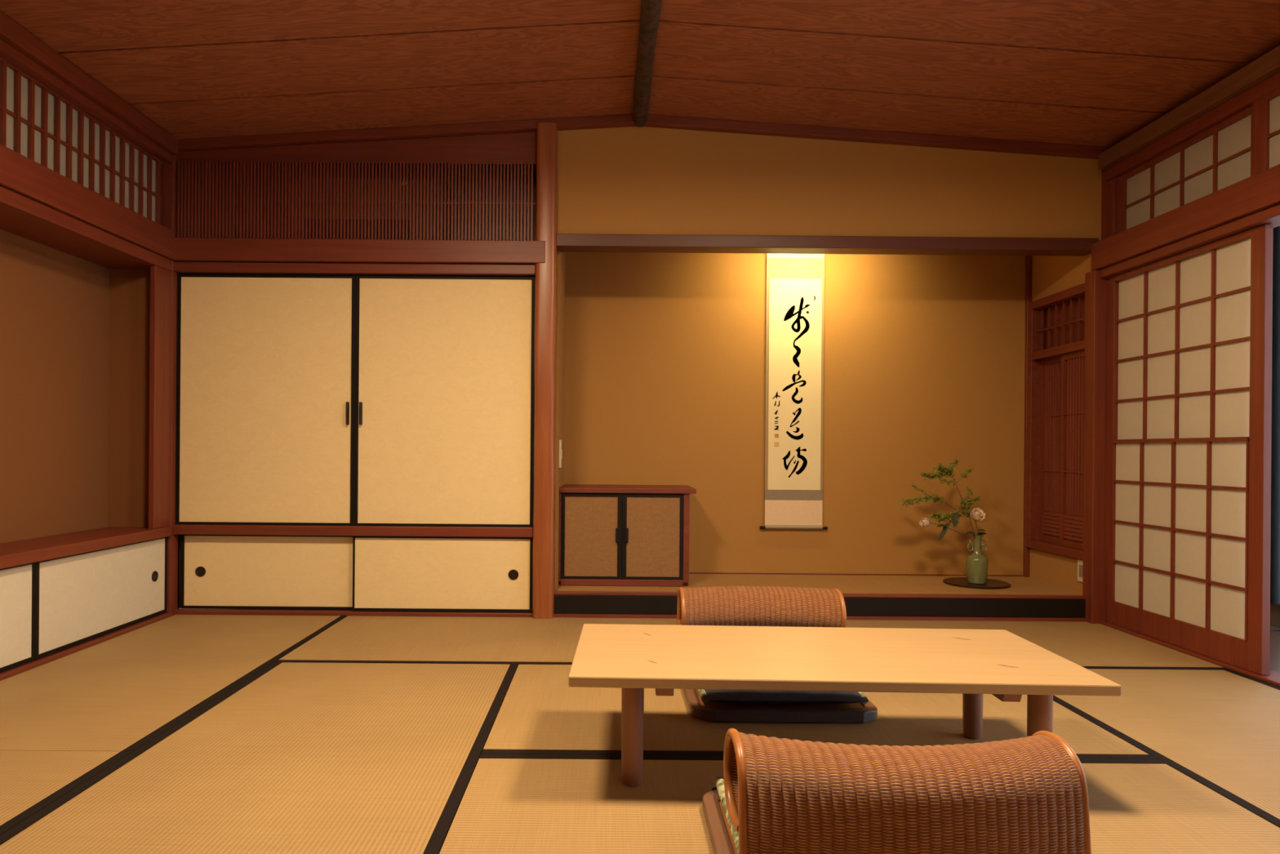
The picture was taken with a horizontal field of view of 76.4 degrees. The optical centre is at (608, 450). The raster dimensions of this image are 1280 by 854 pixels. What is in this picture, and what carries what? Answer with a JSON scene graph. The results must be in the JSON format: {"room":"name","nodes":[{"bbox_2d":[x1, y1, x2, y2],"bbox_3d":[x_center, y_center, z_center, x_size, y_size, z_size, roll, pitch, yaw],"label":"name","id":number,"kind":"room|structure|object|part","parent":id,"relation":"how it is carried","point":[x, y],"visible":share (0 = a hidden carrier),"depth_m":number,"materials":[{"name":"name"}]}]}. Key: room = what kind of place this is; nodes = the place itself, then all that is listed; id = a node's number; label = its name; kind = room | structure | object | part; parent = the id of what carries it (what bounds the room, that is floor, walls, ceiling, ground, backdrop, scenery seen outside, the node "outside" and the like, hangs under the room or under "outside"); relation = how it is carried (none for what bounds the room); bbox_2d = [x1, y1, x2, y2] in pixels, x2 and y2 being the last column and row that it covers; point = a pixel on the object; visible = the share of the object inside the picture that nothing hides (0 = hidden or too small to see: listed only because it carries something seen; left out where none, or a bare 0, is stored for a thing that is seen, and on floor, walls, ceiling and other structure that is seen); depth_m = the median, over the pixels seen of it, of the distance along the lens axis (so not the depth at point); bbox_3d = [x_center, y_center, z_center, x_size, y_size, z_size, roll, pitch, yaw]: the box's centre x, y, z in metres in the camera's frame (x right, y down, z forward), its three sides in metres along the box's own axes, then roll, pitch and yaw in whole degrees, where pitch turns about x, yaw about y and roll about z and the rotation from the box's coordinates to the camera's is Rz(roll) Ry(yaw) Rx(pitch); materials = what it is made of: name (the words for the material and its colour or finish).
{"room":"traditional dwelling","nodes":[
{"label":"traditional dwelling","id":0,"kind":"room"},
{"bbox_2d":[0,229,109,542],"bbox_3d":[-2.445,-0.057,2.690,0.109,1.700,2.580,0,0,0],"label":"wall","id":1,"kind":"structure","parent":0,"point":[55,304],"depth_m":3.49,"materials":[{"name":"paint"}]},
{"bbox_2d":[0,186,171,271],"bbox_3d":[-2.262,-0.895,2.665,0.302,0.054,2.530,0,0,0],"label":"trim","id":2,"kind":"structure","parent":1,"relation":"attached to","point":[23,216],"depth_m":3.31,"materials":[{"name":"red wood"}]},
{"bbox_2d":[107,269,150,527],"bbox_3d":[-2.258,-0.271,3.933,0.261,1.270,0.095,0,0,0],"label":"wall","id":3,"kind":"structure","parent":0,"point":[129,289],"depth_m":3.88,"materials":[{"name":"paint"}]},
{"bbox_2d":[148,265,171,528],"bbox_3d":[-2.130,-0.250,3.860,0.027,1.231,0.140,0,0,0],"label":"trim","id":4,"kind":"structure","parent":3,"relation":"attached to","point":[160,330],"depth_m":3.83,"materials":[{"name":"red wood"}]},
{"bbox_2d":[162,155,181,612],"bbox_3d":[-2.137,-0.340,3.975,0.050,2.270,0.090,0,0,0],"label":"trim","id":5,"kind":"structure","parent":3,"relation":"attached to","point":[170,169],"depth_m":3.94,"materials":[{"name":"red wood"}]},
{"bbox_2d":[555,250,565,591],"bbox_3d":[-0.287,-0.420,4.346,0.080,2.460,0.628,0,0,0],"label":"wall","id":6,"kind":"structure","parent":0,"point":[561,316],"depth_m":4.12,"materials":[{"name":"paint"}]},
{"bbox_2d":[172,608,532,617],"bbox_3d":[-1.247,0.803,3.978,1.755,0.038,0.045,0,0,0],"label":"trim","id":7,"kind":"structure","parent":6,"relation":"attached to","point":[177,611],"depth_m":3.96,"materials":[{"name":"red wood"}]},
{"bbox_2d":[558,440,562,467],"bbox_3d":[-0.242,0.016,4.100,0.016,0.140,0.070,0,0,0],"label":"light switch","id":8,"kind":"object","parent":6,"relation":"attached to","point":[560,450],"visible":1,"depth_m":4.07,"materials":[{"name":"beige plastic"}]},
{"bbox_2d":[0,0,1279,149],"bbox_3d":[0.138,-1.560,1.260,4.850,0.168,5.448,0,0,0],"label":"ceiling","id":9,"kind":"structure","parent":0,"point":[1086,73],"depth_m":3.22,"materials":[{"name":"brown wood"}]},
{"bbox_2d":[632,0,662,127],"bbox_3d":[0.153,-1.608,1.252,0.082,0.080,5.406,0,0,0],"label":"beam","id":10,"kind":"structure","parent":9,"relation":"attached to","point":[650,9],"depth_m":3.28,"materials":[{"name":"brown wood"}]},
{"bbox_2d":[183,126,1102,240],"bbox_3d":[0.141,-1.321,4.098,4.580,0.670,0.245,0,0,0],"label":"wall","id":11,"kind":"structure","parent":0,"point":[629,180],"depth_m":3.98,"materials":[{"name":"paint"}]},
{"bbox_2d":[177,131,536,165],"bbox_3d":[-1.231,-1.484,3.978,1.755,0.161,0.025,0,0,0],"label":"trim","id":12,"kind":"structure","parent":11,"relation":"attached to","point":[519,148],"depth_m":3.96,"materials":[{"name":"red wood"}]},
{"bbox_2d":[170,237,545,265],"bbox_3d":[-1.219,-0.966,3.950,1.827,0.107,0.070,0,0,0],"label":"trim","id":13,"kind":"structure","parent":11,"relation":"attached to","point":[185,249],"depth_m":3.92,"materials":[{"name":"red wood"}]},
{"bbox_2d":[177,160,535,240],"bbox_3d":[-1.230,-1.211,3.960,1.745,0.384,0.020,0,0,0],"label":"lattice","id":14,"kind":"object","parent":13,"relation":"on","point":[186,165],"visible":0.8,"depth_m":3.95,"materials":[{"name":"brown wood"}]},
{"bbox_3d":[-1.230,-1.212,3.966,1.745,0.008,0.007,0,0,0],"label":"cross rail","id":15,"kind":"part","parent":14,"relation":"part of","materials":[{"name":"brown wood"}]},
{"bbox_2d":[290,177,451,239],"bbox_3d":[-1.191,-1.183,4.093,0.760,0.329,0.195,0,0,0],"label":"air conditioner","id":16,"kind":"object","parent":11,"relation":"attached to","point":[291,178],"visible":0.27,"depth_m":4.01,"materials":[{"name":"black paint"}]},
{"bbox_2d":[304,218,409,239],"bbox_3d":[-1.241,-1.085,4.003,0.520,0.105,0.017,0,0,0],"label":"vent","id":17,"kind":"object","parent":16,"relation":"attached to","point":[304,219],"depth_m":3.99,"materials":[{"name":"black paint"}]},
{"bbox_2d":[177,114,1106,159],"bbox_3d":[0.127,-1.535,3.960,4.570,0.191,0.060,0,0,0],"label":"trim","id":18,"kind":"structure","parent":11,"relation":"attached to","point":[622,120],"depth_m":3.93,"materials":[{"name":"red wood"}]},
{"bbox_2d":[556,233,1098,256],"bbox_3d":[1.062,-1.012,4.000,2.632,0.060,0.120,0,0,0],"label":"trim","id":19,"kind":"structure","parent":11,"relation":"attached to","point":[566,242],"depth_m":3.94,"materials":[{"name":"brown wood"}]},
{"bbox_2d":[179,608,1279,672],"bbox_3d":[0.543,0.905,1.715,6.300,0.064,6.570,0,0,0],"label":"floor","id":20,"kind":"structure","parent":0,"point":[1274,636],"depth_m":3.68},
{"bbox_2d":[0,750,133,835],"bbox_3d":[-1.687,0.826,1.261,0.835,0.058,1.820,0,0,0],"label":"mat","id":21,"kind":"object","parent":20,"relation":"on","point":[30,780],"visible":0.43,"depth_m":2.01,"materials":[{"name":"wicker"}]},
{"bbox_2d":[0,526,173,680],"bbox_3d":[-2.249,0.595,2.670,0.289,0.460,2.520,0,0,0],"label":"base cabinet","id":22,"kind":"object","parent":20,"relation":"on","point":[61,595],"visible":0.96,"depth_m":3.26,"materials":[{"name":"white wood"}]},
{"bbox_3d":[-2.145,0.591,2.566,0.014,0.344,0.892,0,0,0],"label":"paper panel","id":23,"kind":"part","parent":22,"relation":"part of","materials":[{"name":"white paper"}]},
{"bbox_3d":[-2.144,0.596,2.562,0.020,0.369,0.924,0,0,0],"label":"sliding door","id":24,"kind":"part","parent":22,"relation":"part of","materials":[{"name":"black paint"}]},
{"bbox_2d":[0,526,172,568],"bbox_3d":[-2.250,0.387,2.670,0.284,0.045,2.520,0,0,0],"label":"countertop","id":25,"kind":"structure","parent":22,"relation":"on","point":[12,553],"depth_m":3.30,"materials":[{"name":"red wood"}]},
{"bbox_3d":[-2.143,0.596,3.475,0.020,0.369,0.900,0,0,0],"label":"sliding door","id":26,"kind":"part","parent":22,"relation":"part of","materials":[{"name":"black paint"}]},
{"bbox_3d":[-2.144,0.591,3.479,0.014,0.344,0.868,0,0,0],"label":"paper panel","id":27,"kind":"part","parent":22,"relation":"part of","materials":[{"name":"white paper"}]},
{"bbox_3d":[-2.134,0.590,3.825,0.004,0.050,0.050,0,0,0],"label":"round pull","id":28,"kind":"part","parent":22,"relation":"part of","materials":[{"name":"brown metal"}]},
{"bbox_2d":[0,614,347,751],"bbox_3d":[-1.687,0.826,3.062,0.835,0.058,1.779,0,0,0],"label":"mat","id":29,"kind":"object","parent":20,"relation":"on","point":[119,693],"visible":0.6,"depth_m":2.83,"materials":[{"name":"fabric"}]},
{"bbox_2d":[0,662,518,853],"bbox_3d":[-0.805,0.833,2.174,0.925,0.058,1.821,0,0,0],"label":"mat","id":30,"kind":"object","parent":20,"relation":"on","point":[295,757],"visible":0.85,"depth_m":2.02,"materials":[{"name":"wicker"}]},
{"bbox_2d":[173,272,535,612],"bbox_3d":[-1.246,-0.057,4.325,1.767,1.682,0.750,0,0,0],"label":"closet","id":31,"kind":"object","parent":20,"relation":"on","point":[344,442],"visible":0.93,"depth_m":3.98,"materials":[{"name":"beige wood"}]},
{"bbox_3d":[-2.008,0.594,3.999,0.050,0.050,0.004,0,0,0],"label":"round pull","id":32,"kind":"part","parent":31,"relation":"part of","materials":[{"name":"brown metal"}]},
{"bbox_3d":[-1.677,-0.251,3.983,0.872,1.227,0.022,0,0,0],"label":"tall door","id":33,"kind":"part","parent":31,"relation":"part of","materials":[{"name":"black paint"}]},
{"bbox_3d":[-1.677,-0.248,3.984,0.836,1.197,0.016,0,0,0],"label":"paper panel","id":34,"kind":"part","parent":31,"relation":"part of","materials":[{"name":"beige paper"}]},
{"bbox_3d":[-1.670,0.595,4.009,0.870,0.368,0.022,0,0,0],"label":"sliding door","id":35,"kind":"part","parent":31,"relation":"part of","materials":[{"name":"black paint"}]},
{"bbox_3d":[-1.668,0.593,4.010,0.842,0.344,0.016,0,0,0],"label":"paper panel","id":36,"kind":"part","parent":31,"relation":"part of","materials":[{"name":"beige paper"}]},
{"bbox_3d":[-1.273,-0.183,3.961,0.012,0.110,0.022,0,0,0],"label":"handle","id":37,"kind":"part","parent":31,"relation":"part of","materials":[{"name":"brown metal"}]},
{"bbox_3d":[-1.243,0.390,4.005,1.750,0.047,0.110,0,0,0],"label":"rail","id":38,"kind":"part","parent":31,"relation":"part of","materials":[{"name":"red wood"}]},
{"bbox_2d":[173,262,535,275],"bbox_3d":[-1.234,-0.886,3.965,1.757,0.047,0.050,0,0,0],"label":"trim","id":39,"kind":"structure","parent":31,"relation":"attached to","point":[179,267],"depth_m":3.94,"materials":[{"name":"red wood"}]},
{"bbox_3d":[-1.209,-0.182,3.961,0.012,0.110,0.022,0,0,0],"label":"handle","id":40,"kind":"part","parent":31,"relation":"part of","materials":[{"name":"brown metal"}]},
{"bbox_3d":[-0.813,0.600,3.984,0.856,0.344,0.016,0,0,0],"label":"paper panel","id":41,"kind":"part","parent":31,"relation":"part of","materials":[{"name":"beige paper"}]},
{"bbox_3d":[-0.810,0.602,3.983,0.882,0.368,0.022,0,0,0],"label":"sliding door","id":42,"kind":"part","parent":31,"relation":"part of","materials":[{"name":"black paint"}]},
{"bbox_3d":[-0.801,-0.244,3.983,0.878,1.227,0.022,0,0,0],"label":"tall door","id":43,"kind":"part","parent":31,"relation":"part of","materials":[{"name":"black paint"}]},
{"bbox_3d":[-0.801,-0.241,3.984,0.842,1.197,0.016,0,0,0],"label":"paper panel","id":44,"kind":"part","parent":31,"relation":"part of","materials":[{"name":"beige paper"}]},
{"bbox_3d":[-0.465,0.605,3.973,0.050,0.050,0.004,0,0,0],"label":"round pull","id":45,"kind":"part","parent":31,"relation":"part of","materials":[{"name":"brown metal"}]},
{"bbox_2d":[275,615,676,664],"bbox_3d":[-0.358,0.837,3.519,1.820,0.058,0.866,0,0,0],"label":"mat","id":46,"kind":"object","parent":20,"relation":"on","point":[353,638],"visible":0.36,"depth_m":3.46,"materials":[{"name":"wicker"}]},
{"bbox_2d":[532,122,557,618],"bbox_3d":[-0.308,-0.386,3.975,0.107,2.392,0.116,0,0,0],"label":"post","id":47,"kind":"object","parent":20,"relation":"on","point":[546,223],"visible":0.97,"depth_m":3.92,"materials":[{"name":"brown wood"}]},
{"bbox_2d":[481,664,1156,758],"bbox_3d":[0.563,0.844,2.628,1.808,0.058,0.911,0,0,0],"label":"mat","id":48,"kind":"object","parent":20,"relation":"on","point":[539,713],"visible":0.36,"depth_m":2.42,"materials":[{"name":"wicker"}]},
{"bbox_2d":[676,585,877,722],"bbox_3d":[0.541,0.655,2.759,0.575,0.321,0.648,0,0,0],"label":"chair","id":49,"kind":"object","parent":48,"relation":"on","point":[733,606],"visible":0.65,"depth_m":2.87,"materials":[{"name":"wicker"}]},
{"bbox_3d":[0.541,0.643,2.960,0.553,0.289,0.246,0,0,0],"label":"backrest","id":50,"kind":"part","parent":49,"relation":"part of","materials":[{"name":"wicker"}]},
{"bbox_3d":[0.540,0.799,2.752,0.505,0.012,0.515,0,0,0],"label":"seat","id":51,"kind":"part","parent":49,"relation":"part of","materials":[{"name":"fabric"}]},
{"bbox_3d":[0.540,0.801,2.750,0.575,0.028,0.590,0,0,0],"label":"frame","id":52,"kind":"part","parent":49,"relation":"part of","materials":[{"name":"brown wood"}]},
{"bbox_2d":[697,688,868,704],"bbox_3d":[0.540,0.757,2.702,0.512,0.061,0.480,0,0,0],"label":"seat cushion","id":53,"kind":"object","parent":49,"relation":"on","point":[750,696],"visible":0.28,"depth_m":2.48,"materials":[{"name":"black fabric"}]},
{"bbox_2d":[553,573,1085,622],"bbox_3d":[1.048,0.769,4.271,2.632,0.143,0.632,0,0,0],"label":"platform","id":54,"kind":"object","parent":20,"relation":"on","point":[866,597],"visible":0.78,"depth_m":3.96,"materials":[{"name":"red wood"}]},
{"bbox_2d":[558,484,696,586],"bbox_3d":[0.096,0.440,4.354,0.698,0.498,0.452,0,0,0],"label":"base cabinet","id":55,"kind":"object","parent":54,"relation":"on","point":[610,535],"visible":1,"depth_m":4.15,"materials":[{"name":"red wood"}]},
{"bbox_3d":[-0.089,0.437,4.154,0.269,0.406,0.016,0,0,0],"label":"paper panel","id":56,"kind":"part","parent":55,"relation":"part of","materials":[{"name":"brown paper"}]},
{"bbox_3d":[-0.087,0.435,4.153,0.309,0.438,0.022,0,0,0],"label":"cupboard door","id":57,"kind":"part","parent":55,"relation":"part of","materials":[{"name":"black paint"}]},
{"bbox_3d":[0.046,0.430,4.138,0.020,0.075,0.008,0,0,0],"label":"handle","id":58,"kind":"part","parent":55,"relation":"part of","materials":[{"name":"black paint"}]},
{"bbox_3d":[0.090,0.431,4.138,0.020,0.075,0.008,0,0,0],"label":"handle","id":59,"kind":"part","parent":55,"relation":"part of","materials":[{"name":"black paint"}]},
{"bbox_3d":[0.225,0.437,4.153,0.311,0.438,0.022,0,0,0],"label":"cupboard door","id":60,"kind":"part","parent":55,"relation":"part of","materials":[{"name":"black paint"}]},
{"bbox_3d":[0.227,0.439,4.154,0.271,0.406,0.016,0,0,0],"label":"paper panel","id":61,"kind":"part","parent":55,"relation":"part of","materials":[{"name":"brown paper"}]},
{"bbox_2d":[942,577,1011,588],"bbox_3d":[1.945,0.699,4.300,0.330,0.011,0.330,0,0,0],"label":"round tray","id":62,"kind":"object","parent":54,"relation":"on","point":[957,581],"visible":0.83,"depth_m":4.25,"materials":[{"name":"paint"}]},
{"bbox_2d":[965,534,988,583],"bbox_3d":[1.940,0.570,4.280,0.108,0.251,0.108,0,0,0],"label":"flower vase","id":63,"kind":"object","parent":62,"relation":"on","point":[977,564],"visible":1,"depth_m":4.25,"materials":[{"name":"green ceramic"}]},
{"bbox_2d":[897,456,981,535],"bbox_3d":[1.743,0.262,4.268,0.476,0.464,0.084,0,0,-6],"label":"leafy branch","id":64,"kind":"object","parent":63,"relation":"in","point":[948,471],"visible":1,"depth_m":4.27,"materials":[{"name":"green plant"}]},
{"bbox_2d":[919,511,974,542],"bbox_3d":[1.778,0.407,4.239,0.329,0.175,0.054,0,0,-11],"label":"flower","id":65,"kind":"object","parent":63,"relation":"in","point":[925,522],"visible":1,"depth_m":4.23,"materials":[{"name":"green plant"}]},
{"bbox_3d":[1.803,0.434,4.251,0.275,0.122,0.012,0,0,-10],"label":"stem","id":66,"kind":"part","parent":65,"relation":"part of","materials":[{"name":"plant"}]},
{"bbox_3d":[1.907,0.498,4.280,0.037,0.067,0.015,0,0,0],"label":"ring handle","id":67,"kind":"part","parent":63,"relation":"part of","materials":[{"name":"green ceramic"}]},
{"bbox_2d":[965,507,986,535],"bbox_3d":[1.927,0.397,4.248,0.111,0.196,0.068,0,0,0],"label":"flower","id":68,"kind":"object","parent":63,"relation":"in","point":[977,514],"visible":1,"depth_m":4.25,"materials":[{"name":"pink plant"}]},
{"bbox_3d":[1.975,0.498,4.280,0.037,0.067,0.015,0,0,0],"label":"ring handle","id":69,"kind":"part","parent":63,"relation":"part of","materials":[{"name":"green ceramic"}]},
{"bbox_2d":[439,753,1279,853],"bbox_3d":[0.563,0.844,1.717,1.808,0.058,0.908,0,0,0],"label":"mat","id":70,"kind":"object","parent":20,"relation":"on","point":[511,803],"visible":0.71,"depth_m":1.84,"materials":[{"name":"wicker"}]},
{"bbox_2d":[568,623,1120,786],"bbox_3d":[0.544,0.671,2.152,1.260,0.290,0.575,0,0,2],"label":"table","id":71,"kind":"object","parent":70,"relation":"on","point":[1002,664],"visible":0.87,"depth_m":2.01,"materials":[{"name":"brown wood"}]},
{"bbox_3d":[0.059,0.681,1.990,0.055,0.263,0.055,0,0,2],"label":"leg","id":72,"kind":"part","parent":71,"relation":"part of","materials":[{"name":"brown wood"}]},
{"bbox_3d":[1.046,0.689,2.335,0.055,0.263,0.055,0,0,2],"label":"leg","id":73,"kind":"part","parent":71,"relation":"part of","materials":[{"name":"brown wood"}]},
{"bbox_3d":[1.040,0.689,1.960,0.055,0.263,0.055,0,0,2],"label":"leg","id":74,"kind":"part","parent":71,"relation":"part of","materials":[{"name":"brown wood"}]},
{"bbox_2d":[702,728,1091,853],"bbox_3d":[0.501,0.654,1.586,0.575,0.321,0.648,0,0,0],"label":"chair","id":75,"kind":"object","parent":70,"relation":"on","point":[1028,794],"visible":1,"depth_m":1.30,"materials":[{"name":"wicker"}]},
{"bbox_3d":[0.500,0.801,1.595,0.575,0.028,0.590,0,0,0],"label":"frame","id":76,"kind":"part","parent":75,"relation":"part of","materials":[{"name":"brown wood"}]},
{"bbox_3d":[0.500,0.798,1.593,0.505,0.012,0.515,0,0,0],"label":"seat","id":77,"kind":"part","parent":75,"relation":"part of","materials":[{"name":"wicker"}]},
{"bbox_2d":[715,776,857,853],"bbox_3d":[0.500,0.757,1.643,0.512,0.061,0.480,0,0,0],"label":"seat cushion","id":78,"kind":"object","parent":75,"relation":"on","point":[720,782],"visible":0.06,"depth_m":1.73,"materials":[{"name":"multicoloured fabric"}]},
{"bbox_2d":[845,619,1230,670],"bbox_3d":[1.458,0.851,3.519,1.808,0.058,0.866,0,0,0],"label":"mat","id":79,"kind":"object","parent":20,"relation":"on","point":[1087,645],"visible":0.21,"depth_m":3.52,"materials":[{"name":"wicker"}]},
{"bbox_2d":[1053,668,1279,827],"bbox_3d":[1.916,0.855,2.174,0.893,0.058,1.821,0,0,0],"label":"mat","id":80,"kind":"object","parent":20,"relation":"on","point":[1220,729],"visible":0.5,"depth_m":2.47,"materials":[{"name":"wicker"}]},
{"bbox_2d":[564,252,1025,574],"bbox_3d":[1.083,-0.409,4.623,2.760,2.460,0.073,0,0,0],"label":"wall","id":81,"kind":"structure","parent":0,"point":[665,353],"depth_m":4.59,"materials":[{"name":"paint"}]},
{"bbox_2d":[760,253,827,529],"bbox_3d":[1.047,-0.454,4.567,0.378,1.793,0.023,0,0,0],"label":"scroll","id":82,"kind":"object","parent":81,"relation":"hanging from","point":[795,309],"visible":0.99,"depth_m":4.57,"materials":[{"name":"paper"}]},
{"bbox_2d":[688,572,1023,576],"bbox_3d":[1.041,0.694,4.585,2.593,0.006,0.005,0,0,0],"label":"trim","id":83,"kind":"structure","parent":81,"relation":"attached to","point":[689,572],"depth_m":4.58,"materials":[{"name":"red wood"}]},
{"bbox_2d":[1022,255,1031,577],"bbox_3d":[2.360,-0.408,4.574,0.027,2.232,0.025,0,0,0],"label":"trim","id":84,"kind":"structure","parent":81,"relation":"attached to","point":[1026,551],"depth_m":4.56,"materials":[{"name":"red wood"}]},
{"bbox_2d":[1029,253,1091,592],"bbox_3d":[2.418,-0.368,4.288,0.090,2.400,0.597,0,0,0],"label":"wall","id":85,"kind":"structure","parent":0,"point":[1051,274],"depth_m":4.31,"materials":[{"name":"paint"}]},
{"bbox_2d":[1026,283,1084,559],"bbox_3d":[2.393,-0.145,4.272,0.093,1.367,0.575,0,0,0],"label":"window","id":86,"kind":"structure","parent":85,"relation":"in","point":[1055,322],"depth_m":4.35,"materials":[{"name":"red wood"}]},
{"bbox_3d":[2.408,-0.003,4.367,0.020,0.998,0.295,0,0,0],"label":"sash","id":87,"kind":"part","parent":86,"relation":"part of","materials":[{"name":"red wood"}]},
{"bbox_3d":[2.382,-0.003,4.140,0.020,0.998,0.260,0,0,0],"label":"sash","id":88,"kind":"part","parent":86,"relation":"part of","materials":[{"name":"red wood"}]},
{"bbox_2d":[1077,559,1083,582],"bbox_3d":[2.358,0.598,4.050,0.012,0.110,0.070,0,0,0],"label":"wall outlet","id":89,"kind":"object","parent":85,"relation":"attached to","point":[1080,562],"visible":0.52,"depth_m":4.06,"materials":[{"name":"beige plastic"}]},
{"bbox_2d":[1079,564,1082,577],"bbox_3d":[2.354,0.598,4.050,0.003,0.060,0.030,0,0,0],"label":"socket","id":90,"kind":"object","parent":89,"relation":"attached to","point":[1080,565],"depth_m":4.05,"materials":[{"name":"beige plastic"}]},
{"bbox_2d":[1082,270,1109,623],"bbox_3d":[2.367,-0.009,3.945,0.077,1.720,0.080,0,0,0],"label":"trim","id":91,"kind":"structure","parent":85,"relation":"attached to","point":[1095,286],"depth_m":3.90,"materials":[{"name":"red wood"}]},
{"bbox_2d":[1105,223,1272,675],"bbox_3d":[2.400,-0.004,3.433,0.036,1.646,0.937,0,0,0],"label":"door","id":92,"kind":"structure","parent":85,"relation":"in","point":[1188,422],"depth_m":3.34,"materials":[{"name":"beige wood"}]},
{"bbox_2d":[1101,621,1279,686],"bbox_3d":[2.424,0.854,2.428,0.119,0.068,2.955,0,0,0],"label":"trim","id":93,"kind":"structure","parent":85,"relation":"attached to","point":[1273,677],"depth_m":3.23,"materials":[{"name":"red wood"}]},
{"bbox_2d":[1270,603,1272,626],"bbox_3d":[2.948,-0.339,4.515,0.950,2.450,0.970,0,0,0],"label":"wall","id":94,"kind":"structure","parent":0,"point":[1271,605],"depth_m":4.11,"materials":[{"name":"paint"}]},
{"bbox_2d":[1270,226,1275,604],"bbox_3d":[3.316,-0.181,4.310,0.078,1.880,0.580,0,0,0],"label":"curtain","id":95,"kind":"object","parent":94,"relation":"hanging from","point":[1272,530],"visible":0.03,"depth_m":4.03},
{"bbox_2d":[1272,226,1279,631],"bbox_3d":[3.322,-0.186,1.280,0.040,2.150,5.500,0,0,0],"label":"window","id":96,"kind":"structure","parent":94,"relation":"in","point":[1276,606],"depth_m":4.01,"materials":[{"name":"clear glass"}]},
{"bbox_3d":[-2.240,-1.280,1.260,0.100,0.750,5.460,0,0,0],"label":"wall","id":97,"kind":"structure","parent":0,"visible":0},
{"bbox_2d":[0,39,172,162],"bbox_3d":[-2.169,-1.412,1.230,0.120,0.035,5.400,0,0,0],"label":"trim","id":98,"kind":"structure","parent":97,"relation":"attached to","point":[7,52],"depth_m":3.25,"materials":[{"name":"red wood"}]},
{"bbox_2d":[0,11,178,155],"bbox_3d":[-2.133,-1.466,1.230,0.110,0.074,5.400,0,0,0],"label":"trim","id":99,"kind":"structure","parent":97,"relation":"attached to","point":[12,33],"depth_m":3.21,"materials":[{"name":"red wood"}]},
{"bbox_3d":[2.463,-0.368,1.260,0.120,2.500,5.460,0,0,0],"label":"wall","id":100,"kind":"structure","parent":0,"visible":0},
{"bbox_2d":[1101,169,1116,239],"bbox_3d":[2.444,-1.153,3.933,0.070,0.570,0.105,0,0,0],"label":"trim","id":101,"kind":"structure","parent":100,"relation":"attached to","point":[1108,188],"depth_m":3.92,"materials":[{"name":"red wood"}]},
{"bbox_2d":[1116,105,1252,233],"bbox_3d":[2.435,-1.151,3.440,0.022,0.302,0.880,0,0,0],"label":"window","id":102,"kind":"structure","parent":100,"relation":"in","point":[1220,157],"depth_m":3.42,"materials":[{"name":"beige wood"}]},
{"bbox_2d":[1091,164,1279,271],"bbox_3d":[2.373,-0.935,1.235,0.070,0.129,5.410,0,0,0],"label":"trim","id":103,"kind":"structure","parent":100,"relation":"attached to","point":[1259,192],"depth_m":3.25,"materials":[{"name":"red wood"}]},
{"bbox_2d":[1097,45,1279,169],"bbox_3d":[2.409,-1.394,1.230,0.085,0.072,5.400,0,0,0],"label":"trim","id":104,"kind":"structure","parent":100,"relation":"attached to","point":[1267,65],"depth_m":3.27,"materials":[{"name":"brown wood"}]},
{"bbox_2d":[1099,204,1279,277],"bbox_3d":[2.418,-0.849,1.218,0.118,0.039,5.375,0,0,0],"label":"trim","id":105,"kind":"structure","parent":100,"relation":"attached to","point":[1271,215],"depth_m":3.25,"materials":[{"name":"red wood"}]},
{"bbox_2d":[1105,71,1279,181],"bbox_3d":[2.436,-1.331,1.230,0.070,0.055,5.400,0,0,0],"label":"trim","id":106,"kind":"structure","parent":100,"relation":"attached to","point":[1243,100],"depth_m":3.33,"materials":[{"name":"red wood"}]},
{"bbox_2d":[1251,86,1279,176],"bbox_3d":[2.408,-1.151,2.565,0.022,0.302,0.930,0,0,0],"label":"window","id":107,"kind":"structure","parent":100,"relation":"in","point":[1265,108],"depth_m":2.96,"materials":[{"name":"red wood"}]},
{"bbox_3d":[-2.325,-0.041,-0.035,0.350,1.770,2.870,0,0,0],"label":"wall","id":108,"kind":"structure","parent":0,"visible":0},
{"bbox_2d":[0,57,163,225],"bbox_3d":[-2.168,-1.226,2.623,0.025,0.337,2.645,0,0,0],"label":"window","id":109,"kind":"structure","parent":108,"relation":"in","point":[37,122],"depth_m":3.31,"materials":[{"name":"red wood"}]},
{"bbox_2d":[0,143,175,259],"bbox_3d":[-2.137,-0.990,1.230,0.090,0.134,5.400,0,0,0],"label":"trim","id":110,"kind":"structure","parent":108,"relation":"attached to","point":[20,175],"depth_m":3.22,"materials":[{"name":"red wood"}]}
]}

